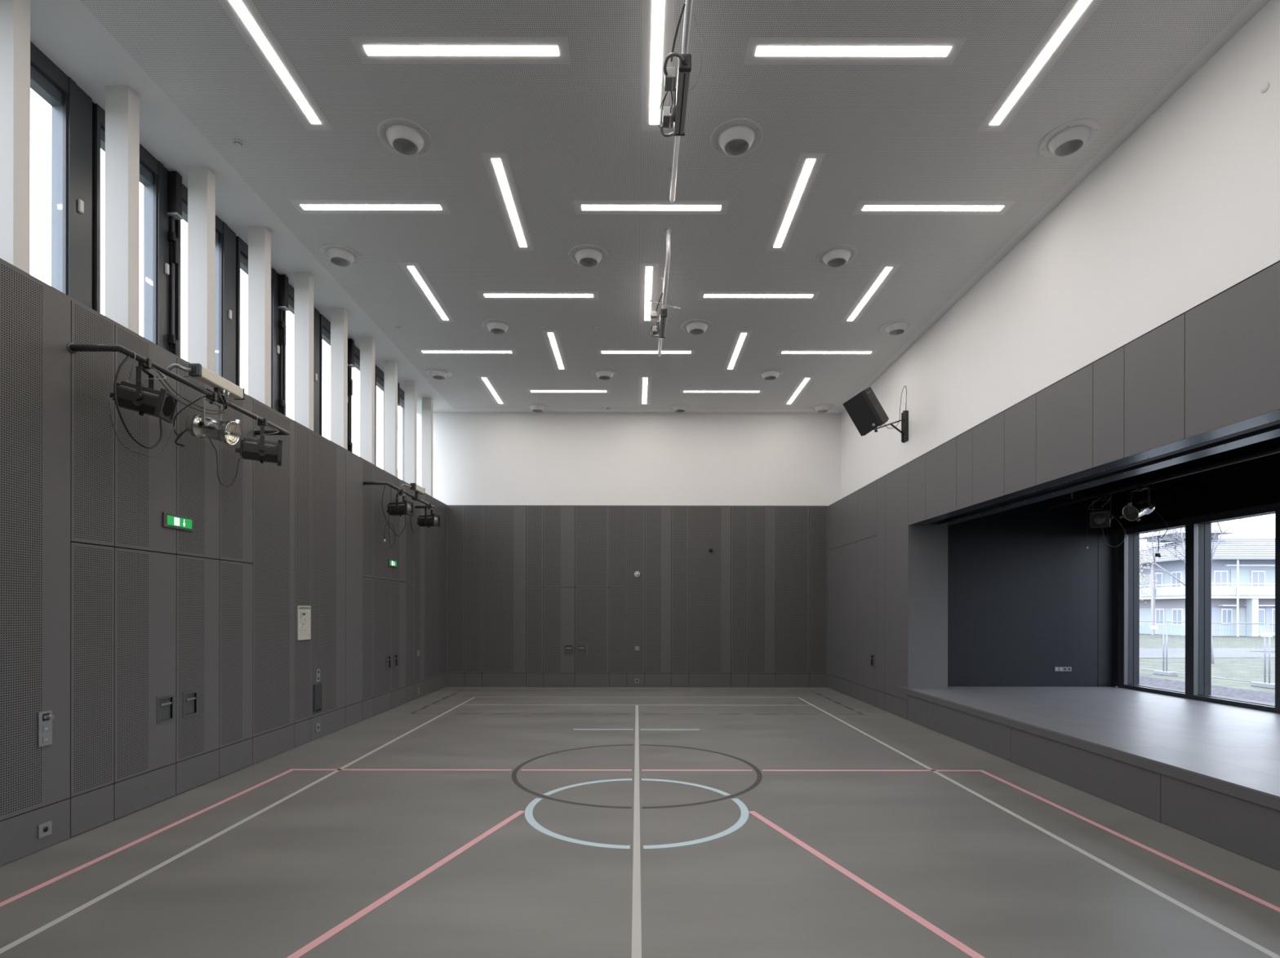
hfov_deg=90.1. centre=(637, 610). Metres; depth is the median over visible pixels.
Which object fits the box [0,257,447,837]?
wall
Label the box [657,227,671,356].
bar
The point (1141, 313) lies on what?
wall
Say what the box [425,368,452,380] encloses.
ceiling air nozzle
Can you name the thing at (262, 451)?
spotlight
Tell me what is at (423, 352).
diffuser
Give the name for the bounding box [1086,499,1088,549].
cable
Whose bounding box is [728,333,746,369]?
diffuser
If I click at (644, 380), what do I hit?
diffuser
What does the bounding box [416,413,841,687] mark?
wall
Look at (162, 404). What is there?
spotlight
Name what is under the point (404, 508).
spotlight
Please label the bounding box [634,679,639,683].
wall socket
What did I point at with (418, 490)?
box
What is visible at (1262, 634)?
notice board
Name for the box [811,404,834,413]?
air vent
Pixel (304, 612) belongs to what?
evacuation plan
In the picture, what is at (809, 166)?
diffuser
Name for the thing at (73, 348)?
bar
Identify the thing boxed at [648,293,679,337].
spotlight
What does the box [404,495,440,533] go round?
spotlight
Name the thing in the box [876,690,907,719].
baseboard
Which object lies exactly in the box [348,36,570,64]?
recessed light
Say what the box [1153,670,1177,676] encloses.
concrete block
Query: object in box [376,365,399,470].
window
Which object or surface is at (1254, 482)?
wall
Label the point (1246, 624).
fence
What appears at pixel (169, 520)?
exit sign
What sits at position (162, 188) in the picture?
window
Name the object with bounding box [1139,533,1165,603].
bare tree
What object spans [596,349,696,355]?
recessed light
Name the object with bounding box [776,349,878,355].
recessed light
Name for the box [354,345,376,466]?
window
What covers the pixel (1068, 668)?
socket
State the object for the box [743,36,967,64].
recessed light
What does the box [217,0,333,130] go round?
recessed light
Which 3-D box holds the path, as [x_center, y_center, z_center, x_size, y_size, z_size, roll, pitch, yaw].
[54.296,2.272,41.500,71.400,0.001,29.400,0,0,0]
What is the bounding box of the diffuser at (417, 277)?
[407,266,448,319]
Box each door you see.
[68,542,253,837]
[361,577,413,719]
[526,587,626,687]
[827,535,876,707]
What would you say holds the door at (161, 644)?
in the wall at (310, 531)
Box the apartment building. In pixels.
[1139,527,1275,636]
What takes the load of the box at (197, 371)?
attached to the bar at (73, 348)
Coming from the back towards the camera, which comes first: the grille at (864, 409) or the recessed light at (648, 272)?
the grille at (864, 409)
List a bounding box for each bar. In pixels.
[66,342,289,436]
[362,480,435,509]
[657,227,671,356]
[667,0,693,202]
[1046,447,1279,509]
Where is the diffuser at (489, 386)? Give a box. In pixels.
[481,377,502,404]
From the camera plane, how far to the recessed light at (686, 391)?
14.93 m
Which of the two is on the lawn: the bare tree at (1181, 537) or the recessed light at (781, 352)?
the bare tree at (1181, 537)
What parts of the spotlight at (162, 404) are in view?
tilt knob, focus knob, frame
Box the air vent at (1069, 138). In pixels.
[1037,118,1101,157]
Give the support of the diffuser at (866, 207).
attached to the recessed light at (871, 207)
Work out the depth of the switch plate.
5.28 m
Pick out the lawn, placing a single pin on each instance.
(1179, 642)
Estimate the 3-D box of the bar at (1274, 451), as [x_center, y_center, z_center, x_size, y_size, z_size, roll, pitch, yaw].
[7.003,-2.154,6.050,0.060,0.870,9.700,0,0,0]
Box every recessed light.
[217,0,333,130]
[288,200,451,214]
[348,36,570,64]
[398,262,455,322]
[415,349,517,355]
[476,291,599,300]
[476,376,506,404]
[481,152,534,250]
[526,389,610,393]
[542,330,568,370]
[573,200,729,214]
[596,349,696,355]
[638,376,651,404]
[639,263,658,323]
[640,0,675,130]
[679,389,764,394]
[697,291,820,300]
[723,330,752,370]
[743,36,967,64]
[765,152,826,251]
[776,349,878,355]
[782,376,815,404]
[840,263,901,323]
[852,200,1016,215]
[976,0,1102,131]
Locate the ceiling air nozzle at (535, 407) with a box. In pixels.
[525,403,548,413]
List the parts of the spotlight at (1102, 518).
frame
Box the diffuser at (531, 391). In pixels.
[530,391,606,392]
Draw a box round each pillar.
[0,0,30,274]
[104,85,139,334]
[187,167,215,373]
[248,226,271,407]
[293,271,313,431]
[330,307,347,449]
[360,337,374,465]
[383,360,397,477]
[404,380,417,484]
[422,397,432,497]
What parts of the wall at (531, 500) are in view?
wall panel, wall panel, wall panel, wall panel, wall panel, wall panel, wall panel, wall panel, wall panel, wall panel, wall panel, wall panel, wall panel, wall panel, wall panel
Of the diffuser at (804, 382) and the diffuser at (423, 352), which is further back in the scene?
the diffuser at (804, 382)
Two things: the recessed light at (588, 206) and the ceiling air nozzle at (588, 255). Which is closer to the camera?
the recessed light at (588, 206)
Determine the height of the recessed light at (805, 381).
0.010 m
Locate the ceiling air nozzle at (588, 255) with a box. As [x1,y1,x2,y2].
[568,244,608,267]
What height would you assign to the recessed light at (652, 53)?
0.010 m
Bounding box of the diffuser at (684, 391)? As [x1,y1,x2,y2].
[684,391,759,392]
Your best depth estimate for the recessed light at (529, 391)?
14.95 m
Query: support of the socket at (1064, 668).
attached to the wall at (1028, 598)
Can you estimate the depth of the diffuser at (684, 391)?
14.96 m
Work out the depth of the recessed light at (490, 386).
14.86 m
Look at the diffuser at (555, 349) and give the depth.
12.61 m
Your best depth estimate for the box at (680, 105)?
5.66 m
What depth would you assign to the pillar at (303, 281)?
9.70 m
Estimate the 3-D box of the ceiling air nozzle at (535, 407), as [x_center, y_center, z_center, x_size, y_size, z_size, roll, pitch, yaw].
[-2.512,-5.072,16.118,0.566,0.107,0.566,0,0,0]
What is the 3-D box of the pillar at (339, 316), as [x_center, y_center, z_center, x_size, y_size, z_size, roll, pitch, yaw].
[-5.087,-3.928,10.914,0.226,2.401,0.140,0,0,0]
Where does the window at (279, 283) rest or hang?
in the wall at (310, 531)
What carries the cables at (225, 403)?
hanging from the bar at (73, 348)
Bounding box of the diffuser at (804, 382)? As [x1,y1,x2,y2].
[786,377,809,404]
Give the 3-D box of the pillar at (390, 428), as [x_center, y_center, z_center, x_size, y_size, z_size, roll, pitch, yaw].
[-5.087,-3.928,13.211,0.226,2.401,0.140,0,0,0]
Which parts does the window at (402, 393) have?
frame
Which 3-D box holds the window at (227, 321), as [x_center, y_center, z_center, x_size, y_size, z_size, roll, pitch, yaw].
[-5.546,-3.876,8.232,0.215,2.505,1.151,0,0,0]
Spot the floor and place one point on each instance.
(446, 822)
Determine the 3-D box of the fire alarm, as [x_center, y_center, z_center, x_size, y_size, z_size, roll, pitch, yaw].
[0.002,-0.930,16.552,0.149,0.149,0.077,0,0,0]
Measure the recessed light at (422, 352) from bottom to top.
0.010 m
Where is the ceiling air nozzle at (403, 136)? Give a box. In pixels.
[377,117,432,156]
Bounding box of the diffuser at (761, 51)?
[755,46,951,56]
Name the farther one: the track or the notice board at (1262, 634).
the notice board at (1262, 634)
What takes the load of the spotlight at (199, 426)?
hanging from the bar at (73, 348)
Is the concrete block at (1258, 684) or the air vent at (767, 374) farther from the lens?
the concrete block at (1258, 684)
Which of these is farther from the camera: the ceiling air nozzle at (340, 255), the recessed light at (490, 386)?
the recessed light at (490, 386)
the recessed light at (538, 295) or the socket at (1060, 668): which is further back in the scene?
the socket at (1060, 668)
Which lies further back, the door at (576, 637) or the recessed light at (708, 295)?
the door at (576, 637)
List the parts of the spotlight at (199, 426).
star knob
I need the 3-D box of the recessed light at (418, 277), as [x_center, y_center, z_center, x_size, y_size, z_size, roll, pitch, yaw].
[-3.377,-5.123,10.408,0.285,0.010,1.950,0,0,0]
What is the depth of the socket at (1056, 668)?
11.96 m
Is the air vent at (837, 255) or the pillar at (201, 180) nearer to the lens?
the pillar at (201, 180)
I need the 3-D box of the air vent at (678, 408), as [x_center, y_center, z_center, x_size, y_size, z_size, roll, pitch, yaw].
[1.078,-5.066,16.118,0.566,0.107,0.566,0,0,0]
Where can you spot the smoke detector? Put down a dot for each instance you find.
(238, 144)
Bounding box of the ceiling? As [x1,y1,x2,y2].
[30,0,1270,413]
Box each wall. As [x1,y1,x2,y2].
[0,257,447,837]
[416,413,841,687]
[827,0,1279,700]
[947,480,1118,687]
[1115,436,1279,529]
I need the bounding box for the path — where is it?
[1139,635,1275,657]
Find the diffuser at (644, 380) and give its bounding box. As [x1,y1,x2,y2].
[642,377,647,404]
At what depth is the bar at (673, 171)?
6.48 m
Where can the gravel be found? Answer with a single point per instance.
(1260, 696)
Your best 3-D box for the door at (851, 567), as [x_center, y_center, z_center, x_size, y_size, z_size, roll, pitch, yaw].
[4.941,0.233,14.889,0.033,3.542,3.393,0,0,0]
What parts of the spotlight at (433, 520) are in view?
frame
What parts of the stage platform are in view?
panel, panel, panel, panel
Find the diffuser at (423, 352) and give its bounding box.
[422,351,511,353]
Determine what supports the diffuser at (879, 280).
attached to the recessed light at (872, 290)
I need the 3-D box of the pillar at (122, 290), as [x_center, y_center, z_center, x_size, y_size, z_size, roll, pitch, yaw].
[-5.087,-3.928,6.319,0.226,2.401,0.140,0,0,0]
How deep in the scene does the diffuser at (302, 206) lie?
8.12 m
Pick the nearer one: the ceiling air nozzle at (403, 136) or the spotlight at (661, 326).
the ceiling air nozzle at (403, 136)
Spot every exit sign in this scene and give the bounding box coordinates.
[162,511,194,532]
[387,559,396,568]
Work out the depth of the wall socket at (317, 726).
9.87 m
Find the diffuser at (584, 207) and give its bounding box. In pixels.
[582,204,720,210]
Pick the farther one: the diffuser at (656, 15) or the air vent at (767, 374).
the air vent at (767, 374)
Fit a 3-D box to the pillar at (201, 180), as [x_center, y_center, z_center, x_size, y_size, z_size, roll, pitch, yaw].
[-5.087,-3.928,7.467,0.226,2.401,0.140,0,0,0]
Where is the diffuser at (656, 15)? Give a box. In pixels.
[649,0,664,124]
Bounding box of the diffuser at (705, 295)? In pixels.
[703,294,813,297]
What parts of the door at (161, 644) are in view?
handle, handle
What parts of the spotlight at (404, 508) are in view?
tilt knob, frame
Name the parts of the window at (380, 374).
frame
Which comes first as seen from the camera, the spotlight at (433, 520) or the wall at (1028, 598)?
the wall at (1028, 598)
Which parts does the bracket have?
arm, pivot rod, wall rail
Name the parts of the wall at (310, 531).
wall panel, wall panel, wall panel, wall panel, wall panel, wall panel, wall panel, wall panel, wall panel, wall panel, wall panel, wall panel, wall panel, wall panel, wall panel, wall panel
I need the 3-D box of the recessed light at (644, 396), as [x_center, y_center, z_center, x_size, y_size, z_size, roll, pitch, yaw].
[0.180,-5.118,14.966,0.285,0.010,1.950,0,0,0]
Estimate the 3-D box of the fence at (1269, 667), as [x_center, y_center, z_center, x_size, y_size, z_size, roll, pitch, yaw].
[18.098,1.304,16.615,0.044,1.850,3.430,0,0,0]
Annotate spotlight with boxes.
[109,353,178,457]
[173,392,241,448]
[235,415,282,466]
[382,484,413,548]
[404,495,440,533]
[1088,492,1125,546]
[1119,482,1168,557]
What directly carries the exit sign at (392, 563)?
attached to the wall at (310, 531)
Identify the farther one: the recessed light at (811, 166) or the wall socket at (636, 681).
the wall socket at (636, 681)
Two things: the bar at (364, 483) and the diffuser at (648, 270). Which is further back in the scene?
the bar at (364, 483)
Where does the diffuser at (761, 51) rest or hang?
attached to the recessed light at (770, 50)
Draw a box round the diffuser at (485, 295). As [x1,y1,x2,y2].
[484,293,592,297]
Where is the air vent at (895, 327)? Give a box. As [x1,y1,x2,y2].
[880,319,913,335]
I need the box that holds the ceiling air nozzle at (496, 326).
[481,319,513,334]
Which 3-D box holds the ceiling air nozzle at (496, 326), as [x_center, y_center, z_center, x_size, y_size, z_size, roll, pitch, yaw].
[-2.512,-5.072,11.524,0.566,0.107,0.566,0,0,0]
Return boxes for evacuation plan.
[297,605,311,640]
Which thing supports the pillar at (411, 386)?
in the wall at (310, 531)
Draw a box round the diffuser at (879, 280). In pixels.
[847,266,892,320]
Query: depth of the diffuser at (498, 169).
8.00 m
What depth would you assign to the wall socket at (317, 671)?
9.87 m
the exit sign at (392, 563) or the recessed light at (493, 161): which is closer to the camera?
the recessed light at (493, 161)
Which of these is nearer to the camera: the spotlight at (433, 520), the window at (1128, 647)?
the window at (1128, 647)
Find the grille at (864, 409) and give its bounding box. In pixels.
[842,390,883,436]
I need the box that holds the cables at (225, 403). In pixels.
[155,369,242,486]
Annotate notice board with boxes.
[1150,626,1158,629]
[1260,632,1272,637]
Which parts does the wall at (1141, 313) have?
wall panel, wall panel, wall panel, wall panel, wall panel, wall panel, wall panel, wall panel, wall panel, wall panel, wall panel, wall panel, wall panel, wall panel, wall panel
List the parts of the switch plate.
key knob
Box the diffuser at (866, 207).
[862,205,1004,210]
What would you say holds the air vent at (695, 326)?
attached to the ceiling
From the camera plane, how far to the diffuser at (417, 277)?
10.31 m
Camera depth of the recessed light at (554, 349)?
12.57 m
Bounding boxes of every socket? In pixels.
[37,821,52,839]
[315,668,319,682]
[315,723,319,732]
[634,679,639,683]
[1054,666,1058,671]
[1058,666,1062,671]
[1062,666,1066,671]
[1066,666,1071,671]
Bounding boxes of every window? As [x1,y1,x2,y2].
[30,41,100,312]
[99,106,182,357]
[180,183,239,386]
[240,238,288,415]
[288,283,322,435]
[322,315,355,453]
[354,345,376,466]
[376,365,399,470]
[399,387,404,480]
[1117,518,1185,697]
[1185,503,1275,712]
[1275,502,1279,713]
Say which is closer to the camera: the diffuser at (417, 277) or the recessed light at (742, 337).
the diffuser at (417, 277)
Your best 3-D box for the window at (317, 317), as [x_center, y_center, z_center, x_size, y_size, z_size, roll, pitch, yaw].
[-5.546,-3.876,10.530,0.215,2.505,1.151,0,0,0]
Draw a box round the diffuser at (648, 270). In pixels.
[644,266,652,320]
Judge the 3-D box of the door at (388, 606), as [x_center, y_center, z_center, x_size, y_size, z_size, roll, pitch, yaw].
[-4.940,0.696,12.820,0.034,2.576,2.631,0,0,0]
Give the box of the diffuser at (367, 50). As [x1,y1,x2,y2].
[363,45,559,55]
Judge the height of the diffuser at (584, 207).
0.006 m
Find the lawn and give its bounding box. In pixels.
[1139,633,1275,693]
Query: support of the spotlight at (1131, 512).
hanging from the bar at (1274, 451)
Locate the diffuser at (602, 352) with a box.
[601,351,690,353]
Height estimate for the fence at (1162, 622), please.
1.850 m
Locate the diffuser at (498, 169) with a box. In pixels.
[491,158,526,247]
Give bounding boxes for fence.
[1139,621,1164,671]
[1165,621,1266,683]
[1267,623,1275,684]
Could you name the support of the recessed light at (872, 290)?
in the ceiling
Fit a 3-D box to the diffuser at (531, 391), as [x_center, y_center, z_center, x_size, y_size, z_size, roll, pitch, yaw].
[-1.602,-5.119,14.966,1.760,0.006,0.095,0,0,0]
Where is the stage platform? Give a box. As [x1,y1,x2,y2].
[900,686,1279,871]
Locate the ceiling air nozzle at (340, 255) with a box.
[318,244,361,266]
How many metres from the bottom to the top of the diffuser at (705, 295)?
0.006 m
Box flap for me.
[313,683,321,712]
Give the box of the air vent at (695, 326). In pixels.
[680,319,712,335]
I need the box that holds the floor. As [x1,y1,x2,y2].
[0,687,1279,957]
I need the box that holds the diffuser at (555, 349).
[547,333,564,368]
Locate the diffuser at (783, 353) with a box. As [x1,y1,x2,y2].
[782,351,871,354]
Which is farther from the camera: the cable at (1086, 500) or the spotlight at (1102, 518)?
the cable at (1086, 500)
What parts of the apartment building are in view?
post, pane, pane, pane, pane, balcony rail, balcony panel, pane, pane, post, pane, pane, pane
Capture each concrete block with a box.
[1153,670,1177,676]
[1250,681,1275,688]
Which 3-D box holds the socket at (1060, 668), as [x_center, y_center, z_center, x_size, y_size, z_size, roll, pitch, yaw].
[7.928,1.106,11.962,0.074,0.078,0.016,0,0,0]
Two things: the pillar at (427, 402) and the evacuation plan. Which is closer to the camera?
the evacuation plan
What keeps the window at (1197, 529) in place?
in the wall at (1254, 482)
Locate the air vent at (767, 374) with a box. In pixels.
[756,368,783,380]
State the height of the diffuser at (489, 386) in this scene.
0.006 m
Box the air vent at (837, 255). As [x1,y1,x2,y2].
[816,244,857,267]
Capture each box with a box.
[167,363,244,404]
[400,483,425,501]
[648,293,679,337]
[655,3,702,137]
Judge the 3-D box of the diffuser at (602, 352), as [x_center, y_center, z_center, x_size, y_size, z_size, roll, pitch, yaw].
[0.180,-5.116,12.687,1.760,0.006,0.095,0,0,0]
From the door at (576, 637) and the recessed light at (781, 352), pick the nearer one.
the recessed light at (781, 352)
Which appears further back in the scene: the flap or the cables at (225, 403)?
the flap
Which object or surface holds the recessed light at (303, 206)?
in the ceiling
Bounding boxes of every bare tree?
[1139,519,1248,663]
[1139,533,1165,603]
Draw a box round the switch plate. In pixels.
[37,711,53,747]
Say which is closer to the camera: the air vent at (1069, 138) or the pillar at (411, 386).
the air vent at (1069, 138)
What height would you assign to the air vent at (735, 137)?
0.107 m
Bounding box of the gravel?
[1139,675,1275,703]
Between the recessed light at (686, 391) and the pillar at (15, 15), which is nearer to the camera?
the pillar at (15, 15)
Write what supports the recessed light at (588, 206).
in the ceiling
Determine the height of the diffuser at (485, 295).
0.006 m
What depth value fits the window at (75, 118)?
6.18 m
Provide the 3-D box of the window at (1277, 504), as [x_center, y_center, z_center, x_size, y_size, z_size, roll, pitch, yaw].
[9.105,0.018,8.235,0.310,3.037,1.470,0,0,0]
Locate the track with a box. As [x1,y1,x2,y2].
[909,409,1279,525]
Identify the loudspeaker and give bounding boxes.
[842,386,906,436]
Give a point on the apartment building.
(1243, 579)
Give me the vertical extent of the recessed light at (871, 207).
0.010 m
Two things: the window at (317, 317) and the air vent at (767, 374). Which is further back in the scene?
the air vent at (767, 374)
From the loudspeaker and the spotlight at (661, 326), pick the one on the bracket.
the loudspeaker
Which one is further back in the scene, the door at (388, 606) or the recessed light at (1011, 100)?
the door at (388, 606)
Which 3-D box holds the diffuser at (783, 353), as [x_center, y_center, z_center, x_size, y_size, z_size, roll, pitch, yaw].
[3.758,-5.110,12.687,1.760,0.006,0.095,0,0,0]
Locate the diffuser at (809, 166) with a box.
[773,159,815,247]
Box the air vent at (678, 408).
[668,403,691,413]
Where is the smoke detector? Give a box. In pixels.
[232,138,243,148]
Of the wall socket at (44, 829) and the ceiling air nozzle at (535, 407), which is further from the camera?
the ceiling air nozzle at (535, 407)
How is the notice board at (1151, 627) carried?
attached to the fence at (1162, 622)
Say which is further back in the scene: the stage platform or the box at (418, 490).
the box at (418, 490)
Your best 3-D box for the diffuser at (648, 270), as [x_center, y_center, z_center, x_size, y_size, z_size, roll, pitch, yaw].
[0.180,-5.116,10.408,0.095,0.006,1.760,0,0,0]
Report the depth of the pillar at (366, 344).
11.99 m
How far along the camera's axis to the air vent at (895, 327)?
11.42 m
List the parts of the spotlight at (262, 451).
tilt knob, frame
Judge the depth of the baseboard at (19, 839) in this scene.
8.30 m
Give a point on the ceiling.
(567, 133)
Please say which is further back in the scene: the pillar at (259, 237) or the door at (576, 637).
the door at (576, 637)
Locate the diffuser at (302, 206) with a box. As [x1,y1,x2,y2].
[300,204,441,209]
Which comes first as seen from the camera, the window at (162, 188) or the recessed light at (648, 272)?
the window at (162, 188)
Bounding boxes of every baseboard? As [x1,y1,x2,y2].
[0,673,446,866]
[447,673,826,687]
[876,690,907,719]
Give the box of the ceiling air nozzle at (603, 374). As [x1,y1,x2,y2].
[591,368,617,380]
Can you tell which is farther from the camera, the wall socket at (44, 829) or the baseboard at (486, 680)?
the baseboard at (486, 680)
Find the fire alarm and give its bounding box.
[634,571,639,577]
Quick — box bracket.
[872,410,908,443]
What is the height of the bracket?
0.643 m
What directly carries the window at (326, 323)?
in the wall at (310, 531)
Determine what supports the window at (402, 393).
in the wall at (310, 531)
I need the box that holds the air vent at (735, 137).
[710,118,763,157]

